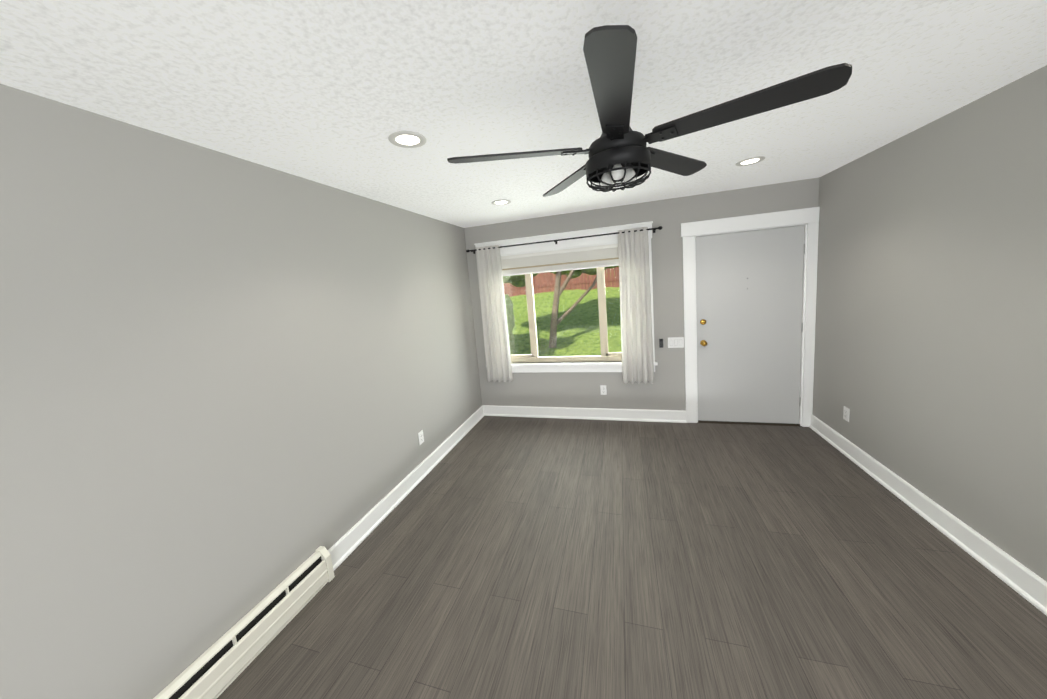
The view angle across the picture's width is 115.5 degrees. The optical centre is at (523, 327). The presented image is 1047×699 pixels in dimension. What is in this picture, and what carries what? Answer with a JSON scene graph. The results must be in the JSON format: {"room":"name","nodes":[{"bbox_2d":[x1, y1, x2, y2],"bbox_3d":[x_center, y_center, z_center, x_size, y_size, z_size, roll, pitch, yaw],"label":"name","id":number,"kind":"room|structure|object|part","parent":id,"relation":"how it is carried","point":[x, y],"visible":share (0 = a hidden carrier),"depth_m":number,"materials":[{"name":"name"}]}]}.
{"room":"empty living room","nodes":[
{"label":"empty living room","id":0,"kind":"room"},
{"bbox_2d":[0,84,481,698],"bbox_3d":[-1.635,0.466,1.064,0.120,2.440,7.030,-3,8,17],"label":"wall","id":1,"kind":"structure","parent":0,"point":[230,388],"depth_m":1.42,"materials":[{"name":"grey paint"}]},
{"bbox_2d":[328,405,483,569],"bbox_3d":[-0.875,1.282,3.235,0.028,0.135,2.490,-3,8,17],"label":"baseboard","id":2,"kind":"structure","parent":1,"relation":"attached to","point":[345,546],"depth_m":2.65,"materials":[{"name":"white wood"}]},
{"bbox_2d":[418,430,423,444],"bbox_3d":[-0.948,1.015,3.062,0.009,0.116,0.070,-3,8,17],"label":"electrical outlet","id":3,"kind":"object","parent":1,"relation":"attached to","point":[421,437],"visible":1,"depth_m":3.06,"materials":[{"name":"white plastic"}]},
{"bbox_2d":[0,0,1046,227],"bbox_3d":[0.063,-0.893,0.358,3.890,0.150,7.030,-3,8,17],"label":"ceiling","id":4,"kind":"structure","parent":0,"point":[334,93],"depth_m":1.23,"materials":[{"name":"paint"}]},
{"bbox_2d":[388,131,426,147],"bbox_3d":[-0.572,-0.928,1.632,0.180,0.007,0.180,-3,8,17],"label":"recessed light","id":5,"kind":"object","parent":4,"relation":"in","point":[407,139],"visible":1,"depth_m":1.62,"materials":[{"name":"white"}]},
{"bbox_2d":[491,199,510,204],"bbox_3d":[-0.201,-1.140,2.997,0.180,0.007,0.180,-3,8,17],"label":"recessed light","id":6,"kind":"object","parent":4,"relation":"in","point":[501,202],"visible":1,"depth_m":2.99,"materials":[{"name":"white"}]},
{"bbox_2d":[447,25,851,196],"bbox_3d":[0.361,-0.768,1.292,1.327,0.389,1.270,-3,8,17],"label":"ceiling fan","id":7,"kind":"object","parent":4,"relation":"hanging from","point":[619,151],"visible":1,"depth_m":1.12,"materials":[{"name":"black metal"}]},
{"bbox_2d":[735,156,764,165],"bbox_3d":[1.659,-1.219,2.418,0.180,0.007,0.180,-3,8,17],"label":"recessed light","id":8,"kind":"object","parent":4,"relation":"in","point":[749,161],"visible":1,"depth_m":2.41,"materials":[{"name":"white"}]},
{"bbox_2d":[217,416,1046,698],"bbox_3d":[0.275,1.641,0.693,3.890,0.100,7.030,-3,8,17],"label":"floor","id":9,"kind":"structure","parent":0,"point":[496,557],"depth_m":1.79,"materials":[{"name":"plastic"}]},
{"bbox_2d":[153,546,334,698],"bbox_3d":[-1.521,1.606,0.933,0.071,0.204,2.305,-3,8,17],"label":"heater","id":10,"kind":"object","parent":9,"relation":"on","point":[216,669],"visible":1,"depth_m":1.59,"materials":[{"name":"white metal"}]},
{"bbox_2d":[464,178,818,410],"bbox_3d":[1.124,-0.127,3.808,3.650,2.440,0.120,-3,8,17],"label":"wall","id":11,"kind":"structure","parent":0,"point":[665,390],"depth_m":3.69,"materials":[{"name":"grey paint"}]},
{"bbox_2d":[474,221,654,361],"bbox_3d":[0.462,-0.339,3.949,2.064,1.532,0.154,-3,8,17],"label":"window","id":12,"kind":"structure","parent":11,"relation":"in","point":[599,258],"depth_m":3.88,"materials":[{"name":"beige plastic"}]},
{"bbox_2d":[501,243,621,277],"bbox_3d":[0.419,-0.791,3.872,1.808,0.240,0.042,-3,8,17],"label":"shade","id":13,"kind":"object","parent":12,"relation":"attached to","point":[599,257],"depth_m":3.85,"materials":[{"name":"white fabric"}]},
{"bbox_2d":[466,226,662,253],"bbox_3d":[0.376,-0.985,3.754,2.234,0.053,0.086,-3,8,17],"label":"bar","id":14,"kind":"object","parent":12,"relation":"attached to","point":[653,229],"visible":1,"depth_m":3.69,"materials":[{"name":"black metal"}]},
{"bbox_2d":[475,245,512,381],"bbox_3d":[-0.372,-0.151,4.068,0.343,1.679,0.070,-3,8,17],"label":"curtain","id":15,"kind":"object","parent":14,"relation":"hanging from","point":[495,326],"visible":1,"depth_m":4.06,"materials":[{"name":"fabric"}]},
{"bbox_2d":[618,227,653,383],"bbox_3d":[1.221,-0.217,3.595,0.338,1.689,0.070,-3,8,17],"label":"curtain","id":16,"kind":"object","parent":14,"relation":"hanging from","point":[636,320],"visible":1,"depth_m":3.59,"materials":[{"name":"fabric"}]},
{"bbox_2d":[483,405,685,422],"bbox_3d":[0.637,1.048,4.055,2.478,0.135,0.028,-3,8,17],"label":"baseboard","id":17,"kind":"structure","parent":11,"relation":"attached to","point":[673,416],"depth_m":4.00,"materials":[{"name":"white wood"}]},
{"bbox_2d":[511,361,657,372],"bbox_3d":[0.519,0.480,4.019,2.070,0.115,0.092,-3,8,17],"label":"window sill","id":18,"kind":"structure","parent":11,"relation":"attached to","point":[540,367],"depth_m":3.99,"materials":[{"name":"white wood"}]},
{"bbox_2d":[600,385,606,394],"bbox_3d":[0.952,0.737,3.925,0.070,0.116,0.009,-3,8,17],"label":"electrical outlet","id":19,"kind":"object","parent":11,"relation":"attached to","point":[603,389],"visible":1,"depth_m":3.92,"materials":[{"name":"white plastic"}]},
{"bbox_2d":[659,338,662,347],"bbox_3d":[1.529,0.167,3.663,0.040,0.100,0.017,-3,8,17],"label":"switch","id":20,"kind":"object","parent":11,"relation":"attached to","point":[660,343],"visible":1,"depth_m":3.66,"materials":[{"name":"black plastic"}]},
{"bbox_2d":[668,337,683,347],"bbox_3d":[1.673,0.160,3.622,0.162,0.116,0.013,-3,8,17],"label":"switch plate","id":21,"kind":"object","parent":11,"relation":"attached to","point":[675,342],"visible":1,"depth_m":3.62,"materials":[{"name":"white plastic"}]},
{"bbox_2d":[698,420,799,425],"bbox_3d":[2.422,1.019,3.603,0.953,0.014,0.132,-3,8,17],"label":"door sill","id":22,"kind":"structure","parent":11,"relation":"attached to","point":[753,423],"depth_m":3.54,"materials":[{"name":"brown metal"}]},
{"bbox_2d":[695,225,803,423],"bbox_3d":[2.324,0.025,3.423,0.947,2.009,0.110,-3,8,17],"label":"door","id":23,"kind":"structure","parent":11,"relation":"in","point":[748,354],"depth_m":3.42,"materials":[{"name":"grey paint"}]},
{"bbox_3d":[1.925,0.053,3.520,0.064,0.291,0.066,-3,8,17],"label":"knob","id":24,"kind":"part","parent":23,"relation":"part of","materials":[{"name":"gold metal"}]},
{"bbox_2d":[681,207,819,426],"bbox_3d":[2.309,-0.046,3.462,1.187,2.175,0.146,-3,8,17],"label":"door frame","id":25,"kind":"structure","parent":11,"relation":"attached to","point":[691,230],"depth_m":3.32,"materials":[{"name":"white wood"}]},
{"bbox_2d":[813,65,1046,581],"bbox_3d":[1.976,0.306,-0.010,0.120,2.440,7.030,-3,8,17],"label":"wall","id":26,"kind":"structure","parent":0,"point":[930,363],"depth_m":1.90,"materials":[{"name":"grey paint"}]},
{"bbox_2d":[843,406,849,421],"bbox_3d":[2.774,0.739,2.838,0.009,0.116,0.070,-3,8,17],"label":"electrical outlet","id":27,"kind":"object","parent":26,"relation":"attached to","point":[846,411],"visible":1,"depth_m":2.83,"materials":[{"name":"white plastic"}]},
{"bbox_2d":[809,414,1046,615],"bbox_3d":[2.000,1.448,0.161,0.028,0.135,6.790,-3,8,17],"label":"baseboard","id":28,"kind":"structure","parent":26,"relation":"attached to","point":[1027,584],"depth_m":1.94,"materials":[{"name":"white wood"}]},
{"label":"outside","id":29,"kind":"structure","parent":0,"visible":0},
{"bbox_2d":[509,272,621,355],"bbox_3d":[4.885,-1.872,16.095,32.000,2.360,25.770,-3,8,17],"label":"ground","id":30,"kind":"structure","parent":29,"point":[613,322],"depth_m":8.65,"materials":[{"name":"green plant"}]},
{"bbox_2d":[503,276,514,354],"bbox_3d":[-0.987,-0.221,6.293,1.993,2.793,1.908,-3,8,17],"label":"bush","id":31,"kind":"object","parent":30,"relation":"on","point":[511,319],"depth_m":5.73,"materials":[{"name":"green plant"}]},
{"bbox_2d":[503,267,619,296],"bbox_3d":[4.770,-2.191,12.182,24.127,1.454,0.090,-3,8,17],"label":"fence","id":32,"kind":"object","parent":30,"relation":"on","point":[551,284],"depth_m":13.15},
{"bbox_2d":[505,266,618,347],"bbox_3d":[1.052,-1.890,7.111,5.106,4.693,2.674,-3,8,17],"label":"tree","id":33,"kind":"object","parent":30,"relation":"on","point":[518,279],"depth_m":7.14,"materials":[{"name":"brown plant"}]}
]}

